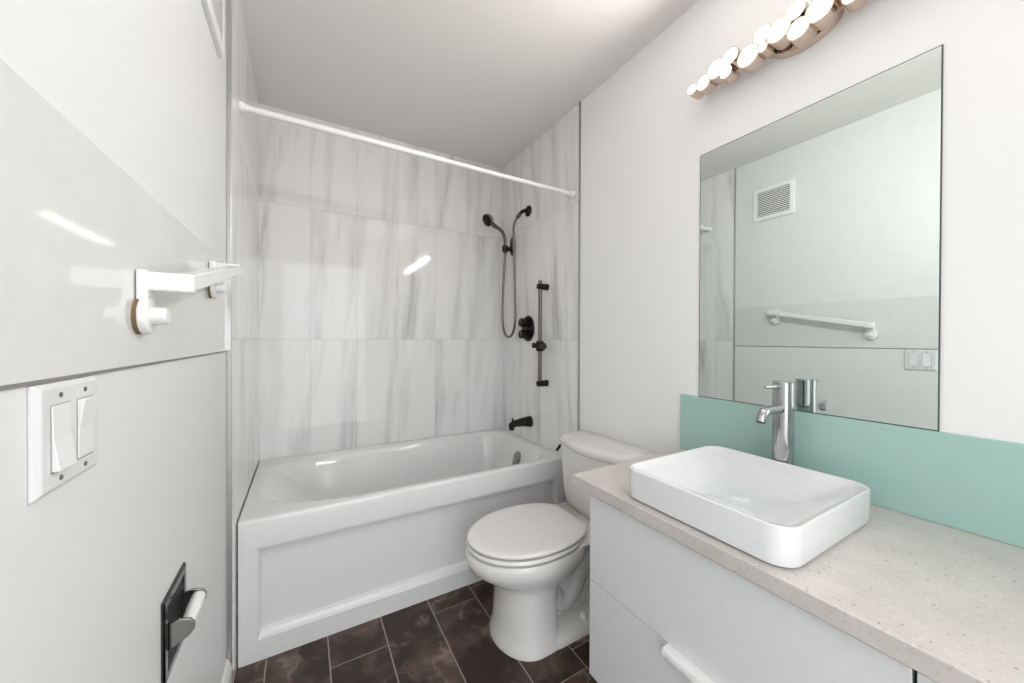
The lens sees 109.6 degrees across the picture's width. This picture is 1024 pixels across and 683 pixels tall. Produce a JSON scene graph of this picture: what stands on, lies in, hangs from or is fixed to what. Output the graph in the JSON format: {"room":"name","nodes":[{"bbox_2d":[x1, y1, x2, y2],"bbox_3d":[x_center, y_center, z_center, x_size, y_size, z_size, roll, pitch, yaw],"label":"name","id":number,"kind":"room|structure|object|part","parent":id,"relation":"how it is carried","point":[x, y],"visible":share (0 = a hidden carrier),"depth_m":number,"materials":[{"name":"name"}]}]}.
{"room":"bathroom","nodes":[
{"label":"bathroom","id":0,"kind":"room"},
{"bbox_2d":[0,0,258,682],"bbox_3d":[-0.698,-0.049,0.642,0.150,2.471,3.220,0,0,-30],"label":"wall","id":1,"kind":"structure","parent":0,"point":[88,567],"depth_m":0.58,"materials":[{"name":"white paint"}]},
{"bbox_2d":[27,376,98,503],"bbox_3d":[-0.471,0.096,0.387,0.013,0.109,0.117,0,0,-30],"label":"light switch","id":2,"kind":"object","parent":1,"relation":"attached to","point":[62,416],"visible":1,"depth_m":0.36,"materials":[{"name":"white plastic"}]},
{"bbox_2d":[0,351,226,390],"bbox_3d":[-0.391,0.040,0.237,0.002,0.004,2.210,0,0,-30],"label":"trim","id":3,"kind":"structure","parent":1,"relation":"attached to","point":[152,363],"depth_m":0.41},
{"bbox_2d":[0,59,227,385],"bbox_3d":[-0.390,-0.103,0.237,0.004,0.282,2.210,0,0,-30],"label":"wall panel","id":4,"kind":"object","parent":1,"relation":"attached to","point":[76,229],"depth_m":0.40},
{"bbox_2d":[161,562,206,682],"bbox_3d":[-0.644,0.547,0.718,0.043,0.155,0.140,0,0,-30],"label":"toilet paper holder","id":5,"kind":"object","parent":1,"relation":"attached to","point":[180,608],"visible":1,"depth_m":0.69,"materials":[{"name":"silver metal"}]},
{"bbox_3d":[-0.660,0.547,0.708,0.005,0.155,0.140,0,0,-30],"label":"plate","id":6,"kind":"part","parent":5,"relation":"part of","materials":[{"name":"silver metal"}]},
{"bbox_2d":[131,261,241,334],"bbox_3d":[-0.658,-0.112,0.773,0.067,0.201,0.540,0,0,-30],"label":"towel bar","id":7,"kind":"object","parent":1,"relation":"attached to","point":[145,315],"visible":1,"depth_m":0.56,"materials":[{"name":"white metal"}]},
{"bbox_3d":[-0.546,-0.040,0.561,0.020,0.029,0.029,0,0,-30],"label":"knob","id":8,"kind":"part","parent":7,"relation":"part of","materials":[{"name":"white ceramic"}]},
{"bbox_3d":[-0.538,-0.059,0.565,0.065,0.099,0.059,0,0,-30],"label":"post","id":9,"kind":"part","parent":7,"relation":"part of","materials":[{"name":"white metal"}]},
{"bbox_3d":[-0.786,-0.144,0.977,0.020,0.029,0.029,0,0,-30],"label":"knob","id":10,"kind":"part","parent":7,"relation":"part of","materials":[{"name":"white ceramic"}]},
{"bbox_3d":[-0.778,-0.164,0.981,0.065,0.099,0.059,0,0,-30],"label":"post","id":11,"kind":"part","parent":7,"relation":"part of","materials":[{"name":"white metal"}]},
{"bbox_2d":[201,0,224,59],"bbox_3d":[-0.809,-0.957,0.978,0.016,0.222,0.248,0,0,-30],"label":"air vent","id":12,"kind":"object","parent":1,"relation":"in","point":[213,9],"visible":1,"depth_m":1.00,"materials":[{"name":"white plastic"}]},
{"bbox_2d":[221,659,231,682],"bbox_3d":[-0.390,1.125,0.247,0.014,0.129,2.210,0,0,-30],"label":"baseboard","id":13,"kind":"structure","parent":1,"relation":"attached to","point":[227,674],"depth_m":1.17,"materials":[{"name":"white paint"}]},
{"bbox_2d":[226,0,231,664],"bbox_3d":[-0.940,-0.053,1.201,0.014,2.471,0.009,0,0,-30],"label":"trim","id":14,"kind":"structure","parent":1,"relation":"attached to","point":[228,2],"depth_m":1.20,"materials":[{"name":"metal"}]},
{"bbox_2d":[239,101,575,197],"bbox_3d":[-0.343,-0.848,1.678,1.506,0.113,0.040,0,0,-25],"label":"shower curtain rod","id":15,"kind":"object","parent":1,"relation":"attached to","point":[243,107],"visible":1,"depth_m":1.57,"materials":[{"name":"white metal"}]},
{"bbox_2d":[259,103,501,461],"bbox_3d":[-0.758,-0.060,2.397,1.500,2.471,0.120,0,0,-30],"label":"wall","id":16,"kind":"structure","parent":0,"point":[380,268],"depth_m":2.25,"materials":[{"name":"tile"}]},
{"bbox_2d":[234,580,597,682],"bbox_3d":[0.012,1.237,1.062,1.800,0.100,3.220,0,0,-30],"label":"floor","id":17,"kind":"structure","parent":0,"point":[444,638],"depth_m":1.36,"materials":[{"name":"brown tile"}]},
{"bbox_2d":[238,428,565,667],"bbox_3d":[-0.536,0.915,2.012,1.492,0.527,0.774,0,0,-30],"label":"bathtub","id":18,"kind":"object","parent":17,"relation":"on","point":[330,542],"visible":0.95,"depth_m":1.61,"materials":[{"name":"white ceramic"}]},
{"bbox_2d":[238,428,562,552],"bbox_3d":[-0.536,0.850,2.012,1.492,0.395,0.774,0,0,-30],"label":"basin","id":19,"kind":"object","parent":18,"relation":"in","point":[424,495],"depth_m":1.78,"materials":[{"name":"white ceramic"}]},
{"bbox_2d":[465,430,655,661],"bbox_3d":[0.165,0.823,1.538,0.743,0.722,0.482,0,0,-30],"label":"toilet","id":20,"kind":"object","parent":17,"relation":"on","point":[535,557],"visible":0.85,"depth_m":1.42,"materials":[{"name":"white ceramic"}]},
{"bbox_3d":[0.042,0.795,1.486,0.468,0.022,0.393,0,0,-30],"label":"seat","id":21,"kind":"part","parent":20,"relation":"part of","materials":[{"name":"white plastic"}]},
{"bbox_3d":[0.053,0.773,1.492,0.486,0.024,0.387,0,0,-30],"label":"lid","id":22,"kind":"part","parent":20,"relation":"part of","materials":[{"name":"white plastic"}]},
{"bbox_3d":[0.399,0.653,1.664,0.203,0.301,0.436,0,0,-30],"label":"tank","id":23,"kind":"part","parent":20,"relation":"part of","materials":[{"name":"white ceramic"}]},
{"bbox_3d":[0.393,0.482,1.659,0.227,0.039,0.468,0,0,-30],"label":"tank lid","id":24,"kind":"part","parent":20,"relation":"part of","materials":[{"name":"white ceramic"}]},
{"bbox_2d":[589,494,937,682],"bbox_3d":[0.790,0.827,0.656,0.546,0.730,1.344,0,0,-30],"label":"vanity cabinet","id":25,"kind":"object","parent":17,"relation":"on","point":[662,610],"visible":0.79,"depth_m":0.81,"materials":[{"name":"white paint"}]},
{"bbox_3d":[0.416,0.879,0.824,0.018,0.292,0.678,0,0,-30],"label":"drawer","id":26,"kind":"part","parent":25,"relation":"part of","materials":[{"name":"white paint"}]},
{"bbox_3d":[0.408,0.742,0.803,0.032,0.026,0.152,0,0,-30],"label":"handle","id":27,"kind":"part","parent":25,"relation":"part of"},
{"bbox_2d":[573,449,1023,682],"bbox_3d":[0.780,0.442,0.679,0.552,0.034,1.400,0,0,-30],"label":"countertop","id":28,"kind":"structure","parent":25,"relation":"on","point":[946,603],"depth_m":0.64,"materials":[{"name":"stone"}]},
{"bbox_2d":[629,446,870,567],"bbox_3d":[0.586,0.383,0.929,0.424,0.080,0.401,0,0,-30],"label":"sink","id":29,"kind":"object","parent":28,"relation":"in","point":[777,513],"visible":1,"depth_m":0.87,"materials":[{"name":"white ceramic"}]},
{"bbox_2d":[755,381,794,464],"bbox_3d":[0.746,0.270,1.029,0.168,0.306,0.060,0,0,-30],"label":"faucet","id":30,"kind":"object","parent":28,"relation":"on","point":[782,409],"visible":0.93,"depth_m":1.03,"materials":[{"name":"silver metal"}]},
{"bbox_3d":[0.725,0.203,1.017,0.121,0.046,0.026,0,0,-30],"label":"spout","id":31,"kind":"part","parent":30,"relation":"part of","materials":[{"name":"silver metal"}]},
{"bbox_3d":[0.740,0.129,1.028,0.076,0.013,0.011,0,0,-27],"label":"lever","id":32,"kind":"part","parent":30,"relation":"part of","materials":[{"name":"silver metal"}]},
{"bbox_3d":[0.754,0.606,0.238,0.018,0.259,0.660,0,0,-30],"label":"drawer","id":33,"kind":"part","parent":25,"relation":"part of","materials":[{"name":"white paint"}]},
{"bbox_2d":[240,0,698,168],"bbox_3d":[0.021,-1.334,1.047,1.800,0.100,3.220,0,0,-30],"label":"ceiling","id":34,"kind":"structure","parent":0,"point":[480,81],"depth_m":1.66,"materials":[{"name":"white paint"}]},
{"bbox_2d":[501,0,1023,501],"bbox_3d":[0.731,-0.049,1.466,0.150,2.471,3.220,0,0,-30],"label":"wall","id":35,"kind":"structure","parent":0,"point":[644,138],"depth_m":1.40,"materials":[{"name":"white paint"}]},
{"bbox_2d":[502,238,515,255],"bbox_3d":[-0.029,-0.674,2.544,0.090,0.132,0.060,0,0,-30],"label":"holder","id":36,"kind":"object","parent":35,"relation":"attached to","point":[505,248],"visible":0.85,"depth_m":2.54,"materials":[{"name":"grey metal"}]},
{"bbox_2d":[482,213,517,337],"bbox_3d":[-0.062,-0.461,2.495,0.332,0.876,0.115,0,0,40],"label":"shower","id":37,"kind":"object","parent":36,"relation":"hanging from","point":[488,220],"visible":0.99,"depth_m":2.52,"materials":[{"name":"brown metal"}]},
{"bbox_2d":[508,416,532,430],"bbox_3d":[0.051,0.528,2.337,0.158,0.079,0.072,0,0,-30],"label":"tub spout","id":38,"kind":"object","parent":35,"relation":"attached to","point":[527,421],"visible":1,"depth_m":2.32,"materials":[{"name":"grey metal"}]},
{"bbox_2d":[516,205,531,218],"bbox_3d":[0.070,-0.849,2.369,0.094,0.099,0.072,0,0,-30],"label":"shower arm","id":39,"kind":"object","parent":35,"relation":"attached to","point":[528,209],"visible":1,"depth_m":2.36,"materials":[{"name":"grey metal"}]},
{"bbox_2d":[518,316,534,340],"bbox_3d":[0.082,-0.086,2.379,0.064,0.170,0.148,0,0,-30],"label":"shower valve","id":40,"kind":"object","parent":35,"relation":"attached to","point":[527,323],"visible":1,"depth_m":2.36,"materials":[{"name":"grey metal"}]},
{"bbox_3d":[0.075,-0.048,2.379,0.051,0.059,0.059,0,0,-30],"label":"knob","id":41,"kind":"part","parent":40,"relation":"part of","materials":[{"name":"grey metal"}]},
{"bbox_3d":[0.076,-0.124,2.378,0.051,0.059,0.059,0,0,-30],"label":"knob","id":42,"kind":"part","parent":40,"relation":"part of","materials":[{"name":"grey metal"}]},
{"bbox_2d":[532,280,548,386],"bbox_3d":[0.180,-0.046,2.179,0.093,0.643,0.129,0,0,-30],"label":"slide bar","id":43,"kind":"object","parent":35,"relation":"attached to","point":[540,346],"visible":1,"depth_m":2.17,"materials":[{"name":"black metal"}]},
{"bbox_2d":[577,101,580,429],"bbox_3d":[0.361,-0.053,1.952,0.006,2.471,0.012,0,0,-30],"label":"trim","id":44,"kind":"structure","parent":35,"relation":"attached to","point":[579,197],"depth_m":1.95,"materials":[{"name":"metal"}]},
{"bbox_2d":[687,0,867,99],"bbox_3d":[0.940,-0.915,0.873,0.081,0.120,1.073,0,0,-30],"label":"vanity light","id":45,"kind":"object","parent":35,"relation":"attached to","point":[803,25],"visible":1,"depth_m":1.07,"materials":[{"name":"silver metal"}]},
{"bbox_2d":[688,84,695,94],"bbox_3d":[0.647,-0.908,1.302,0.003,0.033,0.033,0,0,-30],"label":"diffuser","id":46,"kind":"object","parent":45,"relation":"attached to","point":[692,88],"depth_m":1.30,"materials":[{"name":"white glass"}]},
{"bbox_2d":[697,75,708,89],"bbox_3d":[0.671,-0.909,1.269,0.003,0.048,0.048,0,0,-30],"label":"diffuser","id":47,"kind":"object","parent":45,"relation":"attached to","point":[703,82],"depth_m":1.27,"materials":[{"name":"white glass"}]},
{"bbox_2d":[707,58,723,78],"bbox_3d":[0.691,-0.925,1.226,0.003,0.058,0.058,0,0,-30],"label":"diffuser","id":48,"kind":"object","parent":45,"relation":"attached to","point":[715,70],"depth_m":1.22,"materials":[{"name":"white"}]},
{"bbox_2d":[720,65,730,78],"bbox_3d":[0.710,-0.896,1.201,0.003,0.037,0.037,0,0,-30],"label":"diffuser","id":49,"kind":"object","parent":45,"relation":"attached to","point":[725,70],"depth_m":1.20,"materials":[{"name":"white"}]},
{"bbox_2d":[723,47,736,64],"bbox_3d":[0.714,-0.936,1.185,0.003,0.047,0.047,0,0,-30],"label":"diffuser","id":50,"kind":"object","parent":45,"relation":"attached to","point":[730,56],"depth_m":1.18,"materials":[{"name":"white"}]},
{"bbox_2d":[738,44,757,66],"bbox_3d":[0.744,-0.902,1.142,0.003,0.060,0.060,0,0,-30],"label":"diffuser","id":51,"kind":"object","parent":45,"relation":"attached to","point":[748,57],"depth_m":1.14,"materials":[{"name":"white"}]},
{"bbox_2d":[753,25,769,43],"bbox_3d":[0.762,-0.937,1.103,0.003,0.048,0.048,0,0,-30],"label":"diffuser","id":52,"kind":"object","parent":45,"relation":"attached to","point":[762,35],"depth_m":1.10,"materials":[{"name":"white"}]},
{"bbox_2d":[758,42,766,51],"bbox_3d":[0.765,-0.900,1.105,0.003,0.026,0.026,0,0,-30],"label":"diffuser","id":53,"kind":"object","parent":45,"relation":"attached to","point":[762,46],"depth_m":1.10,"materials":[{"name":"white"}]},
{"bbox_2d":[767,18,788,42],"bbox_3d":[0.784,-0.917,1.065,0.003,0.058,0.058,0,0,-30],"label":"diffuser","id":54,"kind":"object","parent":45,"relation":"attached to","point":[778,32],"depth_m":1.06,"materials":[{"name":"white"}]},
{"bbox_2d":[786,0,804,19],"bbox_3d":[0.808,-0.944,1.031,0.003,0.045,0.045,0,0,-30],"label":"diffuser","id":55,"kind":"object","parent":45,"relation":"attached to","point":[796,11],"depth_m":1.03,"materials":[{"name":"white"}]},
{"bbox_2d":[787,17,808,39],"bbox_3d":[0.808,-0.885,1.022,0.003,0.051,0.051,0,0,-30],"label":"diffuser","id":56,"kind":"object","parent":45,"relation":"attached to","point":[797,27],"depth_m":1.02,"materials":[{"name":"white"}]},
{"bbox_2d":[806,0,831,21],"bbox_3d":[0.835,-0.906,0.984,0.003,0.059,0.059,0,0,-30],"label":"diffuser","id":57,"kind":"object","parent":45,"relation":"attached to","point":[818,10],"depth_m":0.98,"materials":[{"name":"white"}]},
{"bbox_2d":[699,44,943,430],"bbox_3d":[0.853,-0.242,1.099,0.005,0.901,0.593,0,0,-30],"label":"mirror","id":58,"kind":"object","parent":35,"relation":"attached to","point":[821,223],"visible":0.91,"depth_m":1.01,"materials":[{"name":"clear glass"}]},
{"bbox_2d":[680,394,1023,547],"bbox_3d":[1.015,0.318,0.816,0.006,0.214,1.405,0,0,-30],"label":"backsplash","id":59,"kind":"structure","parent":35,"relation":"attached to","point":[975,485],"depth_m":0.89,"materials":[{"name":"teal glass"}]}
]}

